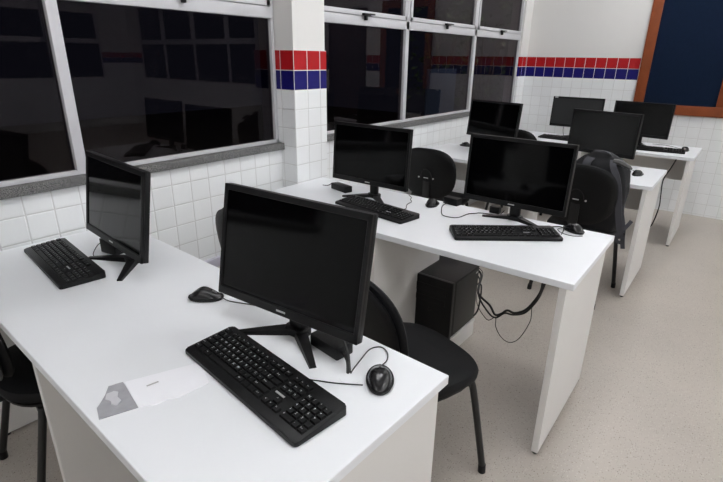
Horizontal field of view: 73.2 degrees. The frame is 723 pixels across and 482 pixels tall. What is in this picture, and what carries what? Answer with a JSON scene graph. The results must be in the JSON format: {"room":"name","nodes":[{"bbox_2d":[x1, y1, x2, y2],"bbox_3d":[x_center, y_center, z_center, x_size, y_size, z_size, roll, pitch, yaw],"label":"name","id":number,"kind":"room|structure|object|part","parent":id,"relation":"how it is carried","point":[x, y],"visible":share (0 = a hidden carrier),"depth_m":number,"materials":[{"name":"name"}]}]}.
{"room":"computer lab","nodes":[
{"label":"computer lab","id":0,"kind":"room"},
{"bbox_2d":[0,0,533,267],"bbox_3d":[-1.257,-0.719,1.859,0.150,2.900,9.997,16,25,35],"label":"wall","id":1,"kind":"structure","parent":0,"point":[185,202],"depth_m":2.49,"materials":[{"name":"tile"}]},
{"bbox_2d":[0,0,284,199],"bbox_3d":[-1.510,-0.790,1.389,0.092,1.482,3.369,16,25,35],"label":"window","id":2,"kind":"structure","parent":1,"relation":"in","point":[153,86],"depth_m":2.13,"materials":[{"name":"black glass"}]},
{"bbox_3d":[-1.527,-0.456,1.529,0.005,0.658,1.083,16,25,35],"label":"pane","id":3,"kind":"part","parent":2,"relation":"part of","materials":[{"name":"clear glass"}]},
{"bbox_3d":[-1.520,-0.114,1.644,0.092,0.037,3.369,16,25,35],"label":"sill","id":4,"kind":"part","parent":2,"relation":"part of","materials":[{"name":"stone"}]},
{"bbox_3d":[-0.842,-0.758,2.355,0.005,0.658,1.081,16,25,35],"label":"pane","id":5,"kind":"part","parent":2,"relation":"part of","materials":[{"name":"clear glass"}]},
{"bbox_3d":[-0.823,-1.431,2.093,0.040,0.677,1.063,16,25,35],"label":"sash","id":6,"kind":"part","parent":2,"relation":"part of","materials":[{"name":"white paint"}]},
{"bbox_2d":[205,255,220,266],"bbox_3d":[-1.510,0.427,1.814,0.024,0.050,3.360,16,25,35],"label":"trim","id":7,"kind":"structure","parent":1,"relation":"attached to","point":[215,261],"depth_m":2.65,"materials":[{"name":"white plastic"}]},
{"bbox_2d":[324,0,524,141],"bbox_3d":[0.708,-1.766,4.061,0.092,1.482,3.333,16,25,35],"label":"window","id":8,"kind":"structure","parent":1,"relation":"in","point":[390,63],"depth_m":3.83,"materials":[{"name":"glass"}]},
{"bbox_3d":[0.009,-1.803,3.100,0.005,0.629,0.979,16,25,35],"label":"sash pane","id":9,"kind":"part","parent":8,"relation":"part of","materials":[{"name":"clear glass"}]},
{"bbox_3d":[-0.007,-1.129,3.360,0.005,0.666,1.037,16,25,35],"label":"pane","id":10,"kind":"part","parent":8,"relation":"part of","materials":[{"name":"clear glass"}]},
{"bbox_3d":[0.013,-1.802,3.098,0.040,0.669,1.019,16,25,35],"label":"sash","id":11,"kind":"part","parent":8,"relation":"part of","materials":[{"name":"white paint"}]},
{"bbox_3d":[0.047,-1.482,3.218,0.027,0.044,0.122,16,25,35],"label":"handle","id":12,"kind":"part","parent":8,"relation":"part of","materials":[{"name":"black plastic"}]},
{"bbox_3d":[0.698,-1.090,4.316,0.092,0.037,3.333,16,25,35],"label":"sill","id":13,"kind":"part","parent":8,"relation":"part of","materials":[{"name":"stone"}]},
{"bbox_3d":[0.675,-1.429,4.182,0.005,0.666,1.118,16,25,35],"label":"pane","id":14,"kind":"part","parent":8,"relation":"part of","materials":[{"name":"clear glass"}]},
{"bbox_3d":[0.695,-2.102,3.920,0.040,0.669,1.100,16,25,35],"label":"sash","id":15,"kind":"part","parent":8,"relation":"part of","materials":[{"name":"white paint"}]},
{"bbox_3d":[0.692,-2.103,3.922,0.005,0.629,1.060,16,25,35],"label":"sash pane","id":16,"kind":"part","parent":8,"relation":"part of","materials":[{"name":"clear glass"}]},
{"bbox_3d":[1.371,-1.735,5.020,0.005,0.666,1.080,16,25,35],"label":"pane","id":17,"kind":"part","parent":8,"relation":"part of","materials":[{"name":"clear glass"}]},
{"bbox_3d":[1.390,-2.408,4.758,0.040,0.669,1.062,16,25,35],"label":"sash","id":18,"kind":"part","parent":8,"relation":"part of","materials":[{"name":"white paint"}]},
{"bbox_3d":[1.387,-2.409,4.760,0.005,0.629,1.022,16,25,35],"label":"sash pane","id":19,"kind":"part","parent":8,"relation":"part of","materials":[{"name":"clear glass"}]},
{"bbox_2d":[273,0,326,186],"bbox_3d":[-0.351,-1.051,2.775,0.162,2.900,0.265,16,25,35],"label":"wall pillar","id":20,"kind":"structure","parent":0,"point":[300,53],"depth_m":2.76,"materials":[{"name":"tile"}]},
{"bbox_2d":[0,201,722,481],"bbox_3d":[2.093,1.655,-0.055,9.000,0.100,10.397,16,25,35],"label":"floor","id":21,"kind":"structure","parent":0,"point":[645,404],"depth_m":2.31,"materials":[{"name":"stone"}]},
{"bbox_2d":[0,333,46,481],"bbox_3d":[-1.079,0.427,1.722,0.441,0.859,0.481,18,26,38],"label":"office chair","id":22,"kind":"object","parent":21,"relation":"on","point":[18,382],"visible":0.45,"depth_m":1.56,"materials":[{"name":"black fabric"}]},
{"bbox_3d":[-1.306,0.629,1.809,0.144,0.373,0.054,-2,21,-7],"label":"leg","id":23,"kind":"part","parent":22,"relation":"part of","materials":[{"name":"black paint"}]},
{"bbox_3d":[-1.199,0.245,1.502,0.430,0.366,0.078,18,26,38],"label":"backrest","id":24,"kind":"part","parent":22,"relation":"part of","materials":[{"name":"black plastic"}]},
{"bbox_3d":[-1.065,0.429,1.740,0.432,0.071,0.420,18,26,38],"label":"seat","id":25,"kind":"part","parent":22,"relation":"part of","materials":[{"name":"black fabric"}]},
{"bbox_3d":[-1.040,0.714,1.595,0.054,0.373,0.144,0,21,-1],"label":"leg","id":26,"kind":"part","parent":22,"relation":"part of","materials":[{"name":"black paint"}]},
{"bbox_2d":[215,207,223,246],"bbox_3d":[-0.368,0.212,2.319,0.441,0.859,0.481,16,25,35],"label":"office chair","id":27,"kind":"object","parent":21,"relation":"on","point":[219,215],"visible":0.02,"depth_m":2.13,"materials":[{"name":"black plastic"}]},
{"bbox_2d":[0,231,448,481],"bbox_3d":[-0.634,0.549,1.566,1.670,0.751,0.620,17,26,37],"label":"desk","id":28,"kind":"object","parent":21,"relation":"on","point":[79,341],"visible":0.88,"depth_m":1.19,"materials":[{"name":"white laminate"}]},
{"bbox_3d":[-1.243,0.364,2.053,0.025,0.713,0.612,17,26,37],"label":"panel","id":29,"kind":"part","parent":28,"relation":"part of","materials":[{"name":"white laminate"}]},
{"bbox_2d":[24,238,105,289],"bbox_3d":[-1.059,0.069,1.722,0.450,0.028,0.140,20,28,41],"label":"keyboard","id":30,"kind":"object","parent":28,"relation":"on","point":[64,264],"visible":1,"depth_m":1.68,"materials":[{"name":"black plastic"}]},
{"bbox_3d":[-0.634,0.556,1.569,0.025,0.713,0.612,17,26,37],"label":"panel","id":31,"kind":"part","parent":28,"relation":"part of","materials":[{"name":"white laminate"}]},
{"bbox_2d":[93,238,122,255],"bbox_3d":[-0.952,0.023,1.809,0.099,0.056,0.096,11,23,26],"label":"power adapter","id":32,"kind":"object","parent":28,"relation":"on","point":[106,247],"visible":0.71,"depth_m":1.81,"materials":[{"name":"black plastic"}]},
{"bbox_2d":[86,151,150,280],"bbox_3d":[-0.853,-0.090,1.667,0.477,0.369,0.135,19,27,40],"label":"monitor","id":33,"kind":"object","parent":28,"relation":"on","point":[117,192],"visible":1,"depth_m":1.63,"materials":[{"name":"black plastic"}]},
{"bbox_2d":[97,363,208,419],"bbox_3d":[-0.464,0.329,1.087,0.228,0.005,0.114,-10,23,-27],"label":"paper","id":34,"kind":"object","parent":28,"relation":"on","point":[154,389],"visible":1,"depth_m":1.08,"materials":[{"name":"white paper"}]},
{"bbox_2d":[188,286,253,305],"bbox_3d":[-0.376,0.169,1.470,0.315,0.036,0.068,5,21,12],"label":"computer mouse","id":35,"kind":"object","parent":28,"relation":"on","point":[203,294],"visible":0.94,"depth_m":1.47,"materials":[{"name":"black plastic"}]},
{"bbox_2d":[185,326,345,446],"bbox_3d":[-0.236,0.310,1.116,0.450,0.028,0.140,20,28,41],"label":"keyboard","id":36,"kind":"object","parent":28,"relation":"on","point":[289,402],"visible":1,"depth_m":1.07,"materials":[{"name":"black plastic"}]},
{"bbox_2d":[218,183,377,368],"bbox_3d":[-0.193,0.082,1.221,0.473,0.381,0.135,14,24,32],"label":"monitor","id":37,"kind":"object","parent":28,"relation":"on","point":[305,262],"visible":1,"depth_m":1.20,"materials":[{"name":"black plastic"}]},
{"bbox_2d":[310,330,352,373],"bbox_3d":[-0.058,0.237,1.208,0.066,0.123,0.178,-14,26,-35],"label":"power adapter","id":38,"kind":"object","parent":28,"relation":"on","point":[337,349],"visible":0.74,"depth_m":1.21,"materials":[{"name":"black plastic"}]},
{"bbox_2d":[311,379,362,385],"bbox_3d":[-0.073,0.317,1.115,0.154,0.019,0.007,3,21,6],"label":"cable","id":39,"kind":"object","parent":28,"relation":"on","point":[311,379],"visible":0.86,"depth_m":1.11,"materials":[{"name":"black rubber"}]},
{"bbox_2d":[350,346,393,395],"bbox_3d":[0.026,0.292,1.161,0.103,0.036,0.198,1,21,2],"label":"computer mouse","id":40,"kind":"object","parent":28,"relation":"on","point":[379,381],"visible":1,"depth_m":1.10,"materials":[{"name":"black plastic"}]},
{"bbox_3d":[-0.026,0.747,1.085,0.025,0.713,0.612,17,26,37],"label":"panel","id":41,"kind":"part","parent":28,"relation":"part of","materials":[{"name":"white laminate"}]},
{"bbox_2d":[363,281,485,473],"bbox_3d":[0.157,0.449,1.732,0.481,0.844,0.441,-12,24,-30],"label":"office chair","id":42,"kind":"object","parent":21,"relation":"on","point":[384,324],"visible":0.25,"depth_m":1.64,"materials":[{"name":"black fabric"}]},
{"bbox_3d":[0.001,0.259,1.554,0.078,0.366,0.430,-12,24,-30],"label":"backrest","id":43,"kind":"part","parent":42,"relation":"part of","materials":[{"name":"black plastic"}]},
{"bbox_3d":[0.175,0.427,1.736,0.420,0.071,0.432,-12,24,-30],"label":"seat","id":44,"kind":"part","parent":42,"relation":"part of","materials":[{"name":"black fabric"}]},
{"bbox_3d":[0.400,0.662,1.759,0.130,0.393,0.050,7,22,16],"label":"leg","id":45,"kind":"part","parent":42,"relation":"part of","materials":[{"name":"black paint"}]},
{"bbox_2d":[409,148,468,205],"bbox_3d":[0.589,-0.316,3.761,0.441,0.856,0.481,15,25,33],"label":"office chair","id":46,"kind":"object","parent":21,"relation":"on","point":[432,171],"visible":0.5,"depth_m":3.49,"materials":[{"name":"black plastic"}]},
{"bbox_3d":[0.482,-0.493,3.532,0.430,0.366,0.078,15,25,33],"label":"backrest","id":47,"kind":"part","parent":46,"relation":"part of","materials":[{"name":"black plastic"}]},
{"bbox_3d":[0.602,-0.334,3.772,0.432,0.071,0.420,15,25,33],"label":"seat","id":48,"kind":"part","parent":46,"relation":"part of","materials":[{"name":"black fabric"}]},
{"bbox_2d":[272,177,614,453],"bbox_3d":[0.229,0.225,2.459,1.672,0.750,0.620,16,25,34],"label":"desk","id":49,"kind":"object","parent":21,"relation":"on","point":[574,265],"visible":0.48,"depth_m":2.03,"materials":[{"name":"white laminate"}]},
{"bbox_2d":[325,182,351,192],"bbox_3d":[-0.139,-0.314,2.762,0.050,0.034,0.222,-15,26,-36],"label":"power adapter","id":50,"kind":"object","parent":49,"relation":"on","point":[338,186],"visible":1,"depth_m":2.70,"materials":[{"name":"black plastic"}]},
{"bbox_2d":[333,121,413,202],"bbox_3d":[0.044,-0.404,2.516,0.480,0.383,0.135,16,26,35],"label":"monitor","id":51,"kind":"object","parent":49,"relation":"on","point":[376,156],"visible":1,"depth_m":2.49,"materials":[{"name":"black plastic"}]},
{"bbox_2d":[335,195,419,223],"bbox_3d":[0.068,-0.161,2.375,0.140,0.028,0.450,-18,28,-41],"label":"keyboard","id":52,"kind":"object","parent":49,"relation":"on","point":[388,212],"visible":1,"depth_m":2.34,"materials":[{"name":"black plastic"}]},
{"bbox_3d":[0.229,0.231,2.462,0.025,0.713,0.612,16,25,34],"label":"panel","id":53,"kind":"part","parent":49,"relation":"part of","materials":[{"name":"white laminate"}]},
{"bbox_2d":[425,199,438,207],"bbox_3d":[0.372,-0.206,2.494,0.066,0.036,0.158,11,23,26],"label":"computer mouse","id":54,"kind":"object","parent":49,"relation":"on","point":[431,203],"visible":1,"depth_m":2.44,"materials":[{"name":"black plastic"}]},
{"bbox_2d":[441,195,504,217],"bbox_3d":[0.490,-0.153,2.358,0.222,0.037,0.336,-18,28,-41],"label":"power adapter","id":55,"kind":"object","parent":49,"relation":"on","point":[451,200],"visible":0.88,"depth_m":2.47,"materials":[{"name":"black plastic"}]},
{"bbox_3d":[0.467,-0.207,2.499,0.045,0.036,0.085,-18,28,-41],"label":"casing","id":56,"kind":"part","parent":55,"relation":"part of","materials":[{"name":"black plastic"}]},
{"bbox_2d":[489,205,500,213],"bbox_3d":[0.650,-0.153,2.367,0.051,0.034,0.030,16,25,35],"label":"power adapter","id":57,"kind":"object","parent":49,"relation":"on","point":[494,209],"visible":0.94,"depth_m":2.36,"materials":[{"name":"black plastic"}]},
{"bbox_2d":[449,225,562,240],"bbox_3d":[0.609,-0.036,2.066,0.450,0.028,0.140,1,21,-1],"label":"keyboard","id":58,"kind":"object","parent":49,"relation":"on","point":[459,232],"visible":1,"depth_m":2.04,"materials":[{"name":"black plastic"}]},
{"bbox_2d":[463,133,578,224],"bbox_3d":[0.707,-0.274,2.202,0.478,0.378,0.091,16,26,35],"label":"monitor","id":59,"kind":"object","parent":49,"relation":"on","point":[517,174],"visible":0.98,"depth_m":2.16,"materials":[{"name":"black plastic"}]},
{"bbox_3d":[0.866,0.411,2.010,0.025,0.713,0.612,16,25,34],"label":"panel","id":60,"kind":"part","parent":49,"relation":"part of","materials":[{"name":"white laminate"}]},
{"bbox_2d":[557,223,584,236],"bbox_3d":[0.915,-0.056,2.117,0.103,0.036,0.122,-7,22,-21],"label":"computer mouse","id":61,"kind":"object","parent":49,"relation":"on","point":[575,228],"visible":0.97,"depth_m":2.10,"materials":[{"name":"black plastic"}]},
{"bbox_2d":[450,318,473,345],"bbox_3d":[0.440,0.491,2.689,0.244,0.097,0.306,16,25,35],"label":"stand","id":62,"kind":"object","parent":21,"relation":"on","point":[461,335],"visible":0.25,"depth_m":2.64,"materials":[{"name":"white laminate"}]},
{"bbox_2d":[415,255,545,342],"bbox_3d":[0.610,0.217,2.392,0.349,0.630,0.779,-16,27,-38],"label":"computer tower","id":63,"kind":"object","parent":62,"relation":"on","point":[446,297],"visible":0.91,"depth_m":2.50,"materials":[{"name":"black plastic"}]},
{"bbox_3d":[0.351,0.268,2.478,0.170,0.096,0.004,16,25,35],"label":"drive door","id":64,"kind":"part","parent":63,"relation":"part of","materials":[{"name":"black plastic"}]},
{"bbox_3d":[0.548,0.316,2.557,0.003,0.293,0.250,16,25,35],"label":"panel","id":65,"kind":"part","parent":63,"relation":"part of","materials":[{"name":"black"}]},
{"bbox_2d":[485,129,541,215],"bbox_3d":[1.496,-0.652,4.661,0.441,0.874,0.481,16,25,35],"label":"office chair","id":66,"kind":"object","parent":21,"relation":"on","point":[522,134],"visible":0.06,"depth_m":4.30,"materials":[{"name":"black plastic"}]},
{"bbox_3d":[1.384,-0.838,4.432,0.430,0.366,0.078,16,25,35],"label":"backrest","id":67,"kind":"part","parent":66,"relation":"part of","materials":[{"name":"black plastic"}]},
{"bbox_2d":[429,143,666,296],"bbox_3d":[1.255,-0.247,3.751,1.690,0.750,0.620,16,25,35],"label":"desk","id":68,"kind":"object","parent":21,"relation":"on","point":[643,191],"visible":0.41,"depth_m":3.31,"materials":[{"name":"white laminate"}]},
{"bbox_3d":[1.036,-0.593,4.021,0.786,0.250,0.018,16,25,35],"label":"modesty panel","id":69,"kind":"part","parent":68,"relation":"part of","materials":[{"name":"white laminate"}]},
{"bbox_2d":[460,142,469,146],"bbox_3d":[0.891,-0.833,4.174,0.066,0.035,0.110,-17,27,-39],"label":"computer mouse","id":70,"kind":"object","parent":68,"relation":"on","point":[465,144],"visible":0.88,"depth_m":4.15,"materials":[{"name":"black plastic"}]},
{"bbox_2d":[466,99,522,137],"bbox_3d":[1.057,-0.929,3.936,0.135,0.390,0.487,-14,26,-35],"label":"monitor","id":71,"kind":"object","parent":68,"relation":"on","point":[496,118],"visible":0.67,"depth_m":3.90,"materials":[{"name":"black plastic"}]},
{"bbox_3d":[1.255,-0.241,3.754,0.025,0.713,0.612,16,25,35],"label":"panel","id":72,"kind":"part","parent":68,"relation":"part of","materials":[{"name":"white laminate"}]},
{"bbox_2d":[567,108,643,159],"bbox_3d":[1.696,-0.721,3.431,0.135,0.376,0.483,-15,26,-36],"label":"monitor","id":73,"kind":"object","parent":68,"relation":"on","point":[618,133],"visible":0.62,"depth_m":3.38,"materials":[{"name":"black plastic"}]},
{"bbox_3d":[1.676,-0.409,3.560,0.786,0.250,0.018,16,25,35],"label":"modesty panel","id":74,"kind":"part","parent":68,"relation":"part of","materials":[{"name":"white laminate"}]},
{"bbox_2d":[632,170,643,175],"bbox_3d":[1.840,-0.485,3.292,0.083,0.036,0.304,5,21,11],"label":"computer mouse","id":75,"kind":"object","parent":68,"relation":"on","point":[636,172],"visible":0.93,"depth_m":3.17,"materials":[{"name":"black plastic"}]},
{"bbox_3d":[1.895,-0.057,3.292,0.025,0.713,0.612,16,25,35],"label":"panel","id":76,"kind":"part","parent":68,"relation":"part of","materials":[{"name":"white laminate"}]},
{"bbox_2d":[527,163,618,309],"bbox_3d":[1.425,-0.090,3.150,0.441,0.887,0.481,18,27,38],"label":"office chair","id":77,"kind":"object","parent":21,"relation":"on","point":[594,190],"visible":0.37,"depth_m":2.87,"materials":[{"name":"black plastic"}]},
{"bbox_3d":[1.439,-0.093,3.165,0.432,0.071,0.420,18,27,38],"label":"seat","id":78,"kind":"part","parent":77,"relation":"part of","materials":[{"name":"black fabric"}]},
{"bbox_3d":[1.303,-0.285,2.927,0.430,0.366,0.078,18,27,38],"label":"backrest","id":79,"kind":"part","parent":77,"relation":"part of","materials":[{"name":"black fabric"}]},
{"bbox_2d":[566,150,632,248],"bbox_3d":[1.471,-0.273,2.961,0.403,0.551,0.194,18,27,38],"label":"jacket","id":80,"kind":"object","parent":77,"relation":"on","point":[606,160],"visible":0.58,"depth_m":2.87,"materials":[{"name":"black fabric"}]},
{"bbox_3d":[1.421,-0.526,2.887,0.123,0.026,0.040,18,27,38],"label":"handle","id":81,"kind":"part","parent":80,"relation":"part of","materials":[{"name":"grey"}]},
{"bbox_3d":[1.673,0.118,3.249,0.130,0.393,0.050,1,21,1],"label":"leg","id":82,"kind":"part","parent":77,"relation":"part of","materials":[{"name":"black paint"}]},
{"bbox_2d":[485,131,701,245],"bbox_3d":[2.115,-0.572,4.646,1.700,0.750,0.620,16,25,35],"label":"desk","id":83,"kind":"object","parent":21,"relation":"on","point":[682,170],"visible":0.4,"depth_m":4.27,"materials":[{"name":"white laminate"}]},
{"bbox_2d":[538,134,568,140],"bbox_3d":[1.911,-0.972,4.599,0.450,0.026,0.140,19,28,40],"label":"keyboard","id":84,"kind":"object","parent":83,"relation":"on","point":[548,136],"visible":0.67,"depth_m":4.63,"materials":[{"name":"black plastic"}]},
{"bbox_2d":[549,96,605,135],"bbox_3d":[2.059,-1.186,4.678,0.463,0.376,0.135,16,25,34],"label":"monitor","id":85,"kind":"object","parent":83,"relation":"on","point":[563,107],"visible":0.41,"depth_m":4.69,"materials":[{"name":"black plastic"}]},
{"bbox_3d":[2.115,-0.566,4.648,0.025,0.713,0.612,16,25,35],"label":"panel","id":86,"kind":"part","parent":83,"relation":"part of","materials":[{"name":"white laminate"}]},
{"bbox_2d":[613,100,675,145],"bbox_3d":[2.452,-1.028,4.280,0.135,0.372,0.484,-17,27,-39],"label":"monitor","id":87,"kind":"object","parent":83,"relation":"on","point":[658,117],"visible":0.55,"depth_m":4.19,"materials":[{"name":"black plastic"}]},
{"bbox_3d":[2.538,-0.733,4.452,0.790,0.250,0.018,16,25,35],"label":"modesty panel","id":88,"kind":"part","parent":83,"relation":"part of","materials":[{"name":"white laminate"}]},
{"bbox_2d":[636,145,684,153],"bbox_3d":[2.468,-0.778,4.106,0.450,0.026,0.140,13,24,29],"label":"keyboard","id":89,"kind":"object","parent":83,"relation":"on","point":[639,147],"visible":0.74,"depth_m":4.06,"materials":[{"name":"black plastic"}]},
{"bbox_2d":[650,159,676,226],"bbox_3d":[2.639,-0.426,4.309,0.061,0.723,0.159,-12,24,-30],"label":"hanging cable","id":90,"kind":"object","parent":83,"relation":"hanging from","point":[676,159],"visible":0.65,"depth_m":4.27,"materials":[{"name":"black rubber"}]},
{"bbox_2d":[657,144,688,151],"bbox_3d":[2.711,-0.831,4.241,0.085,0.036,0.391,-2,21,-7],"label":"computer mouse","id":91,"kind":"object","parent":83,"relation":"on","point":[685,148],"visible":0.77,"depth_m":4.08,"materials":[{"name":"black plastic"}]},
{"bbox_3d":[2.758,-0.381,4.182,0.025,0.713,0.612,16,25,35],"label":"panel","id":92,"kind":"part","parent":83,"relation":"part of","materials":[{"name":"white laminate"}]},
{"bbox_2d":[519,0,722,219],"bbox_3d":[5.312,-1.097,3.118,8.900,2.900,0.150,16,25,35],"label":"wall","id":93,"kind":"structure","parent":0,"point":[577,48],"depth_m":5.04,"materials":[{"name":"tile"}]},
{"bbox_2d":[633,0,722,117],"bbox_3d":[3.100,-1.795,4.576,0.793,1.185,0.032,16,25,35],"label":"board","id":94,"kind":"object","parent":93,"relation":"attached to","point":[681,65],"visible":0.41,"depth_m":4.62,"materials":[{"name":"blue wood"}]}
]}

